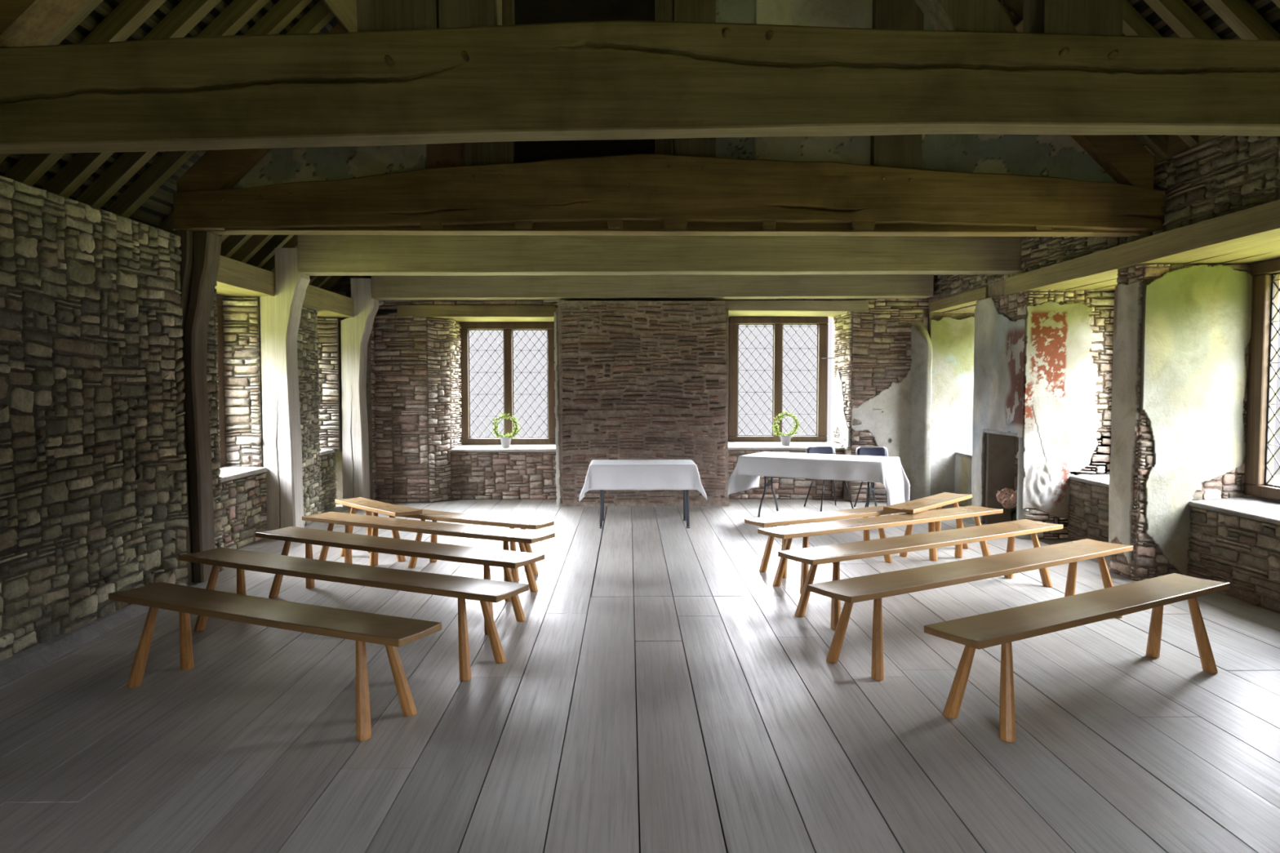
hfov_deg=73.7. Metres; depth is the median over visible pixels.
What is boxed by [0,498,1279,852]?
floor
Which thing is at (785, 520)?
wooden bench
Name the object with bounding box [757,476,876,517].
folding table
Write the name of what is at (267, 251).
rafter
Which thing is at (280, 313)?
post
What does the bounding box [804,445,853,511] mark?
chair
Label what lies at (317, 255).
tie beam
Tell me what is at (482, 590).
wooden bench
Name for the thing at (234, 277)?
lintel
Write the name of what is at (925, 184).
ceiling beam
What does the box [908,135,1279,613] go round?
wall
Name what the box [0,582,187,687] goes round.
baseboard
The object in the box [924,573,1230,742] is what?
wooden bench
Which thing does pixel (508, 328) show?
window
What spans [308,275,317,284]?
rafter
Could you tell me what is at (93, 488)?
wall
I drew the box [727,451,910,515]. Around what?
tablecloth
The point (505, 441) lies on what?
pot
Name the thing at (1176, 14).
rafter
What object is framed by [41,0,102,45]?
rafter
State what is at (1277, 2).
rafter
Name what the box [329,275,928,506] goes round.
wall
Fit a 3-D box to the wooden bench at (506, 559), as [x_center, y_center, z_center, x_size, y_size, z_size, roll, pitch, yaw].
[-1.686,1.006,5.762,2.300,0.450,0.390,1,3,28]
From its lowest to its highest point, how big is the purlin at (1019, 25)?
0.237 m
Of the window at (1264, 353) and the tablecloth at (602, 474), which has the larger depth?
the tablecloth at (602, 474)
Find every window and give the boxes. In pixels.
[215,297,226,466]
[457,321,555,444]
[728,316,835,441]
[1244,257,1279,501]
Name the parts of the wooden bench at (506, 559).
leg, leg, seat, leg, leg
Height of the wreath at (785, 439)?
0.480 m
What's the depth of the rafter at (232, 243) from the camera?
7.90 m
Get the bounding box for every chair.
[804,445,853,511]
[853,446,888,506]
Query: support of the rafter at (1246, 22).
on the wall at (1118, 415)
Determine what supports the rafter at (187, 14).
on the wall plate
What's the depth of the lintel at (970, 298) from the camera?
10.02 m
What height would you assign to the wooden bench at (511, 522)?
0.448 m
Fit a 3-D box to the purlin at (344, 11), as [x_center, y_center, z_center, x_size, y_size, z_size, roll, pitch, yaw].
[-2.087,-2.961,6.116,0.238,0.237,9.550,0,3,-1]
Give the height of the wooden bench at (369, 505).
0.487 m
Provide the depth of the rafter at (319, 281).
10.27 m
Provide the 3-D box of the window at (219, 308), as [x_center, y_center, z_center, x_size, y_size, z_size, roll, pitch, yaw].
[-4.132,-0.413,7.645,0.120,1.670,1.480,0,3,-1]
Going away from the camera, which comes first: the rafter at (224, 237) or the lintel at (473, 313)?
the rafter at (224, 237)
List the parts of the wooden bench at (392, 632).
leg, leg, seat, leg, leg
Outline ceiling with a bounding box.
[0,0,1279,257]
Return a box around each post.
[165,230,222,584]
[259,248,310,530]
[340,278,378,506]
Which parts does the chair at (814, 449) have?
leg, backrest, frame, leg, leg, leg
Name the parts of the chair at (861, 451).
leg, leg, backrest, frame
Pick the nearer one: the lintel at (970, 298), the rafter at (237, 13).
the rafter at (237, 13)
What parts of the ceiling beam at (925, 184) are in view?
plaster panel, plaster panel, dark board panel, plaster panel, plaster panel, plaster panel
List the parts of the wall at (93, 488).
window sill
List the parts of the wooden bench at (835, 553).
leg, leg, seat, leg, leg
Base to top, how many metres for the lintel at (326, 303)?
0.233 m
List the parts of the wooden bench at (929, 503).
leg, seat, leg, leg, leg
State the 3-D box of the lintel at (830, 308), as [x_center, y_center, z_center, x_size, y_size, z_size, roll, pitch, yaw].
[2.007,-1.572,11.440,1.840,0.141,0.983,0,3,-1]
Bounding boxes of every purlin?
[321,0,357,31]
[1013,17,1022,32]
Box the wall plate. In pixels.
[1143,134,1222,164]
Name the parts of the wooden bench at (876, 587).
leg, leg, seat, leg, leg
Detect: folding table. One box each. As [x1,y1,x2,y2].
[599,489,689,528]
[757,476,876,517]
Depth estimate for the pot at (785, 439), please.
11.50 m
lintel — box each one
[214,255,275,296]
[302,284,353,317]
[397,305,555,322]
[724,300,868,317]
[928,287,987,311]
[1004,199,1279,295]
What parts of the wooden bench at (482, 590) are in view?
leg, leg, seat, leg, leg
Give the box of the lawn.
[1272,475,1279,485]
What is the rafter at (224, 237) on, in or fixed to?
on the wall at (93, 488)
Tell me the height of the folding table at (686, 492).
0.672 m
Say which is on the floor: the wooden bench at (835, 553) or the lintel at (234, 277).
the wooden bench at (835, 553)
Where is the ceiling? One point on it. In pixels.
(159, 205)
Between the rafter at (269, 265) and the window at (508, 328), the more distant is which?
the window at (508, 328)
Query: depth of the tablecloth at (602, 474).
8.95 m
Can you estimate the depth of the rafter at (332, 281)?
10.61 m
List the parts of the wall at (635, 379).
window sill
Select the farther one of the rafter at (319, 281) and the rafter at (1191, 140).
the rafter at (319, 281)
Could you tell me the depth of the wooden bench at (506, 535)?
6.42 m
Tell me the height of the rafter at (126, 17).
4.417 m
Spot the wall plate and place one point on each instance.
(1176, 144)
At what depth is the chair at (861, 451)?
10.61 m
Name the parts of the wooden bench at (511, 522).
leg, leg, seat, leg, leg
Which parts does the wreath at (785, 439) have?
stem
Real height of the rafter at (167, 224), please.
4.417 m
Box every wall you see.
[0,174,389,661]
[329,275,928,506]
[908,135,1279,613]
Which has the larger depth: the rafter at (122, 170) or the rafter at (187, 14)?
the rafter at (122, 170)
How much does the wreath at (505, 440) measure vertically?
0.467 m
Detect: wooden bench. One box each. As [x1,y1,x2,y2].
[108,582,441,741]
[177,546,528,681]
[254,526,544,635]
[302,511,555,601]
[334,497,422,566]
[399,508,554,582]
[744,505,899,578]
[757,505,1003,594]
[777,519,1062,630]
[807,538,1133,680]
[883,492,972,560]
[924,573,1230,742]
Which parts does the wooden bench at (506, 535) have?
leg, leg, seat, leg, leg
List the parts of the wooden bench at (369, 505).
leg, leg, leg, seat, leg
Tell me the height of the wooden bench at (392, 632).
0.450 m
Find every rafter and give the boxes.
[0,0,166,163]
[3,0,221,186]
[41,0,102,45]
[41,0,269,197]
[75,0,312,208]
[105,0,334,217]
[156,211,176,230]
[218,235,228,242]
[220,234,252,257]
[230,235,274,262]
[245,235,293,267]
[260,235,297,272]
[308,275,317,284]
[309,275,331,288]
[320,275,344,291]
[1001,0,1168,159]
[1122,0,1162,36]
[1143,0,1221,39]
[1177,134,1198,146]
[1203,0,1279,39]
[1271,0,1279,8]
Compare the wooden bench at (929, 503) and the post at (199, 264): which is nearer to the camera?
the post at (199, 264)
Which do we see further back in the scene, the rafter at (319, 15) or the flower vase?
the flower vase
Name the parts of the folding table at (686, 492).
leg, leg, leg, leg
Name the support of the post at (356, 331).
on the floor
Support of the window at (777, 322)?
in the wall at (635, 379)
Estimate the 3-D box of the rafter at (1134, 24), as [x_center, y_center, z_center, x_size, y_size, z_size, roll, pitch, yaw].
[2.606,-3.321,5.645,4.480,4.264,0.095,0,3,-1]
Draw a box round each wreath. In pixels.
[491,412,519,447]
[772,410,800,445]
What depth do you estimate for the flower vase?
8.82 m
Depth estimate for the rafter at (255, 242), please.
8.24 m
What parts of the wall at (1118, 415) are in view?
window sill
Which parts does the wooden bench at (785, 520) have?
leg, leg, seat, leg, leg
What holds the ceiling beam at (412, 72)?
on the wall at (93, 488)
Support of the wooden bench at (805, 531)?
on the floor
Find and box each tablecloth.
[578,459,706,501]
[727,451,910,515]
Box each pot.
[499,436,511,447]
[779,435,791,445]
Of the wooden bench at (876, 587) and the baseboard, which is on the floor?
the wooden bench at (876, 587)
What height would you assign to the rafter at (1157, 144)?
4.264 m
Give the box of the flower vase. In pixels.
[995,488,1017,520]
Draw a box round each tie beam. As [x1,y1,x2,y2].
[297,235,1022,275]
[371,274,933,300]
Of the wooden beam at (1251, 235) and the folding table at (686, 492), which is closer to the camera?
the wooden beam at (1251, 235)
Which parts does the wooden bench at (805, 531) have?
leg, leg, seat, leg, leg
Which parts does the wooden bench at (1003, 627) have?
leg, leg, seat, leg, leg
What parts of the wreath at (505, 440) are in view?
stem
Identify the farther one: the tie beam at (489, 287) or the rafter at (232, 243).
the tie beam at (489, 287)
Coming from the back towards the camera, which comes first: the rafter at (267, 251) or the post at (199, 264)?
the rafter at (267, 251)

